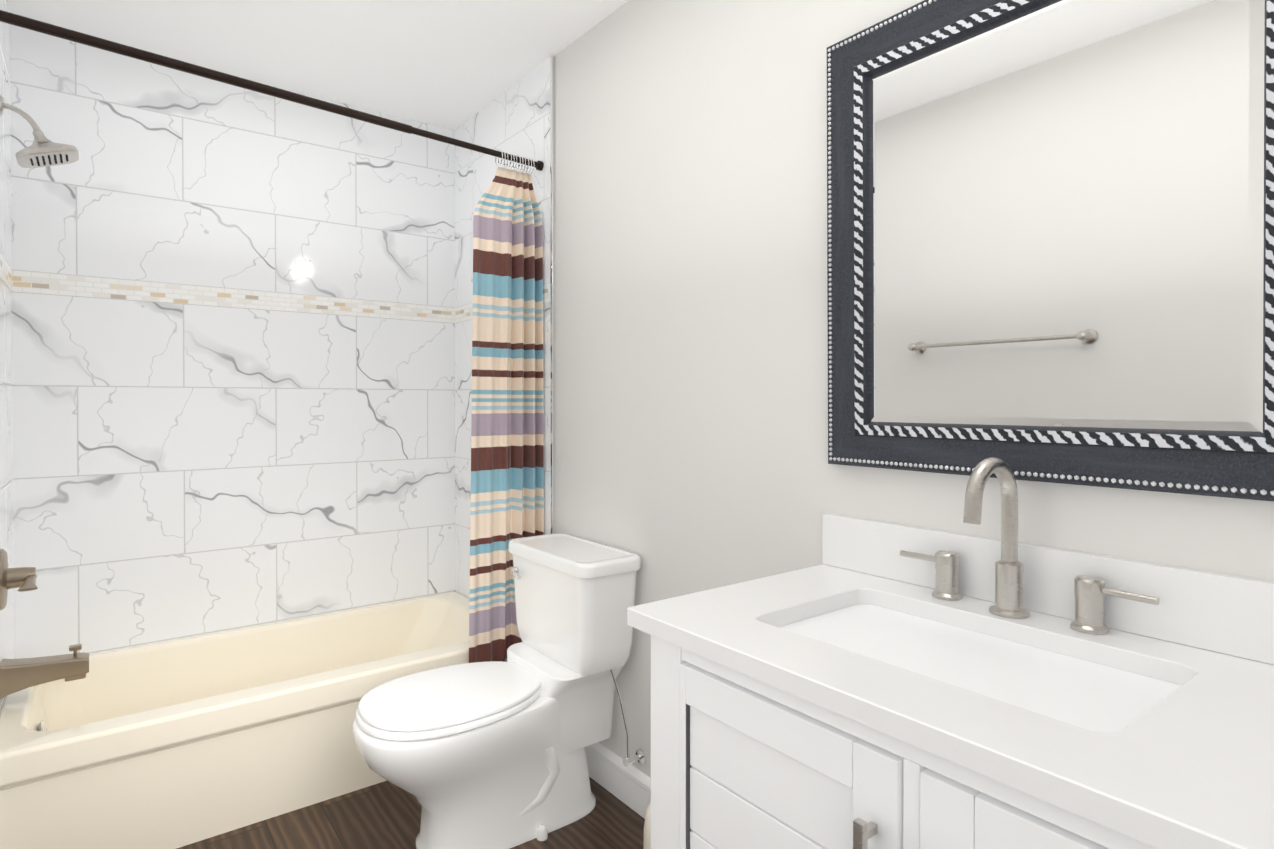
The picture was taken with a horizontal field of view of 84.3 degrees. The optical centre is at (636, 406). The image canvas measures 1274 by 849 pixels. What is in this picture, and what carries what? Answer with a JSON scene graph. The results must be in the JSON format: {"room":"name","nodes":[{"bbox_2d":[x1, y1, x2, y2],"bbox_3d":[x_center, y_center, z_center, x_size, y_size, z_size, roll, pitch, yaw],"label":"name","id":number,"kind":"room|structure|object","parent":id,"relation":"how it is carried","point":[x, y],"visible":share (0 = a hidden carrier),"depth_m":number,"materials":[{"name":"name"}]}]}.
{"room":"bathroom","nodes":[
{"label":"bathroom","id":0,"kind":"room"},
{"bbox_2d":[5,0,627,129],"bbox_3d":[-0.283,-1.292,1.238,1.730,0.100,4.000,0,1,-37],"label":"ceiling","id":1,"kind":"structure","parent":0,"point":[452,64],"depth_m":2.40,"materials":[{"name":"paint"}]},
{"bbox_2d":[177,777,644,848],"bbox_3d":[-0.283,1.282,1.257,1.730,0.100,4.000,0,1,-37],"label":"floor","id":2,"kind":"structure","parent":0,"point":[385,815],"depth_m":2.05,"materials":[{"name":"brown wood"}]},
{"bbox_2d":[0,592,468,848],"bbox_3d":[-1.203,1.034,2.459,1.511,0.380,0.750,0,1,-37],"label":"bathtub","id":3,"kind":"object","parent":2,"relation":"on","point":[176,743],"visible":0.65,"depth_m":2.11,"materials":[{"name":"beige"}]},
{"bbox_2d":[352,533,644,848],"bbox_3d":[-0.422,0.835,2.060,0.772,0.784,0.486,0,1,-37],"label":"toilet","id":4,"kind":"object","parent":2,"relation":"on","point":[484,755],"visible":1,"depth_m":2.01,"materials":[{"name":"white ceramic"}]},
{"bbox_2d":[644,803,650,848],"bbox_3d":[0.096,1.113,1.798,0.160,0.230,0.160,0,1,-37],"label":"bin","id":5,"kind":"object","parent":2,"relation":"on","point":[647,834],"visible":0.06,"depth_m":1.77,"materials":[{"name":"beige plastic"}]},
{"bbox_2d":[651,604,1180,848],"bbox_3d":[0.508,0.810,0.990,0.555,0.849,0.970,0,1,-37],"label":"vanity cabinet","id":6,"kind":"object","parent":2,"relation":"on","point":[739,760],"visible":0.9,"depth_m":0.99,"materials":[{"name":"white paint"}]},
{"bbox_2d":[627,564,1273,848],"bbox_3d":[0.521,0.369,0.997,0.562,0.030,1.040,0,1,-37],"label":"countertop","id":7,"kind":"structure","parent":6,"relation":"on","point":[1188,763],"depth_m":0.84,"materials":[{"name":"stone"}]},
{"bbox_2d":[900,457,1158,634],"bbox_3d":[0.596,0.218,1.173,0.179,0.269,0.420,0,1,-37],"label":"faucet","id":8,"kind":"object","parent":7,"relation":"on","point":[1090,592],"visible":1,"depth_m":1.18,"materials":[{"name":"silver metal"}]},
{"bbox_2d":[554,0,1273,777],"bbox_3d":[0.364,-0.009,1.743,0.100,2.475,4.000,0,1,-37],"label":"wall","id":9,"kind":"structure","parent":0,"point":[690,184],"depth_m":1.86,"materials":[{"name":"paint"}]},
{"bbox_2d":[0,10,543,173],"bbox_3d":[-0.951,-0.898,2.115,1.532,0.120,0.060,0,1,-37],"label":"curtain rod","id":10,"kind":"object","parent":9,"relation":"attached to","point":[82,38],"visible":1,"depth_m":1.99,"materials":[{"name":"brown metal"}]},
{"bbox_2d":[469,167,543,662],"bbox_3d":[-0.467,0.091,2.484,0.285,1.865,0.077,0,1,-37],"label":"shower curtain","id":11,"kind":"object","parent":10,"relation":"hanging from","point":[507,478],"visible":0.88,"depth_m":2.48,"materials":[{"name":"multicoloured fabric"}]},
{"bbox_2d":[454,56,554,598],"bbox_3d":[-0.564,-0.017,2.865,0.012,2.475,0.873,0,1,-37],"label":"wall tile","id":12,"kind":"structure","parent":9,"relation":"attached to","point":[517,118],"depth_m":2.88,"materials":[{"name":"tile"}]},
{"bbox_2d":[585,742,650,818],"bbox_3d":[0.586,1.170,1.366,0.016,0.124,2.918,0,1,-37],"label":"baseboard","id":13,"kind":"structure","parent":9,"relation":"attached to","point":[629,785],"depth_m":2.20,"materials":[{"name":"white wood"}]},
{"bbox_2d":[822,513,1273,664],"bbox_3d":[0.736,0.297,1.161,0.020,0.112,1.040,0,1,-37],"label":"backsplash","id":14,"kind":"structure","parent":9,"relation":"attached to","point":[1232,615],"depth_m":1.14,"materials":[{"name":"stone"}]},
{"bbox_2d":[827,0,1273,500],"bbox_3d":[0.671,-0.327,1.222,0.043,0.908,0.815,0,1,-37],"label":"mirror","id":15,"kind":"object","parent":9,"relation":"attached to","point":[1050,241],"visible":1,"depth_m":1.19,"materials":[{"name":"clear glass"}]},
{"bbox_3d":[-0.930,-0.001,0.753,0.100,2.475,4.000,0,1,-37],"label":"wall","id":16,"kind":"structure","parent":0,"visible":0},
{"bbox_2d":[0,0,13,713],"bbox_3d":[-1.770,-0.010,1.943,0.012,2.475,0.873,0,1,-37],"label":"wall tile","id":17,"kind":"structure","parent":16,"relation":"attached to","point":[6,545],"depth_m":2.15,"materials":[{"name":"tile"}]},
{"bbox_2d":[0,549,37,609],"bbox_3d":[-1.767,0.492,2.019,0.087,0.170,0.207,0,1,-37],"label":"shower valve","id":18,"kind":"object","parent":16,"relation":"attached to","point":[22,579],"visible":1,"depth_m":2.00,"materials":[{"name":"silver metal"}]},
{"bbox_2d":[0,95,78,167],"bbox_3d":[-1.742,-0.795,2.053,0.180,0.187,0.148,0,1,-37],"label":"shower head","id":19,"kind":"object","parent":16,"relation":"attached to","point":[42,150],"visible":1,"depth_m":2.03},
{"bbox_2d":[0,644,88,698],"bbox_3d":[-1.735,0.768,2.070,0.197,0.107,0.088,0,1,-37],"label":"tub spout","id":20,"kind":"object","parent":16,"relation":"attached to","point":[17,675],"visible":1,"depth_m":2.04,"materials":[{"name":"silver metal"}]},
{"bbox_3d":[-1.467,-0.016,2.797,1.530,2.475,0.100,0,1,-37],"label":"wall","id":21,"kind":"structure","parent":0,"visible":0},
{"bbox_2d":[10,24,454,658],"bbox_3d":[-1.434,-0.166,2.752,1.530,2.175,0.010,0,1,-37],"label":"wall tile","id":22,"kind":"structure","parent":21,"relation":"attached to","point":[232,360],"depth_m":2.64,"materials":[{"name":"tile"}]}
]}

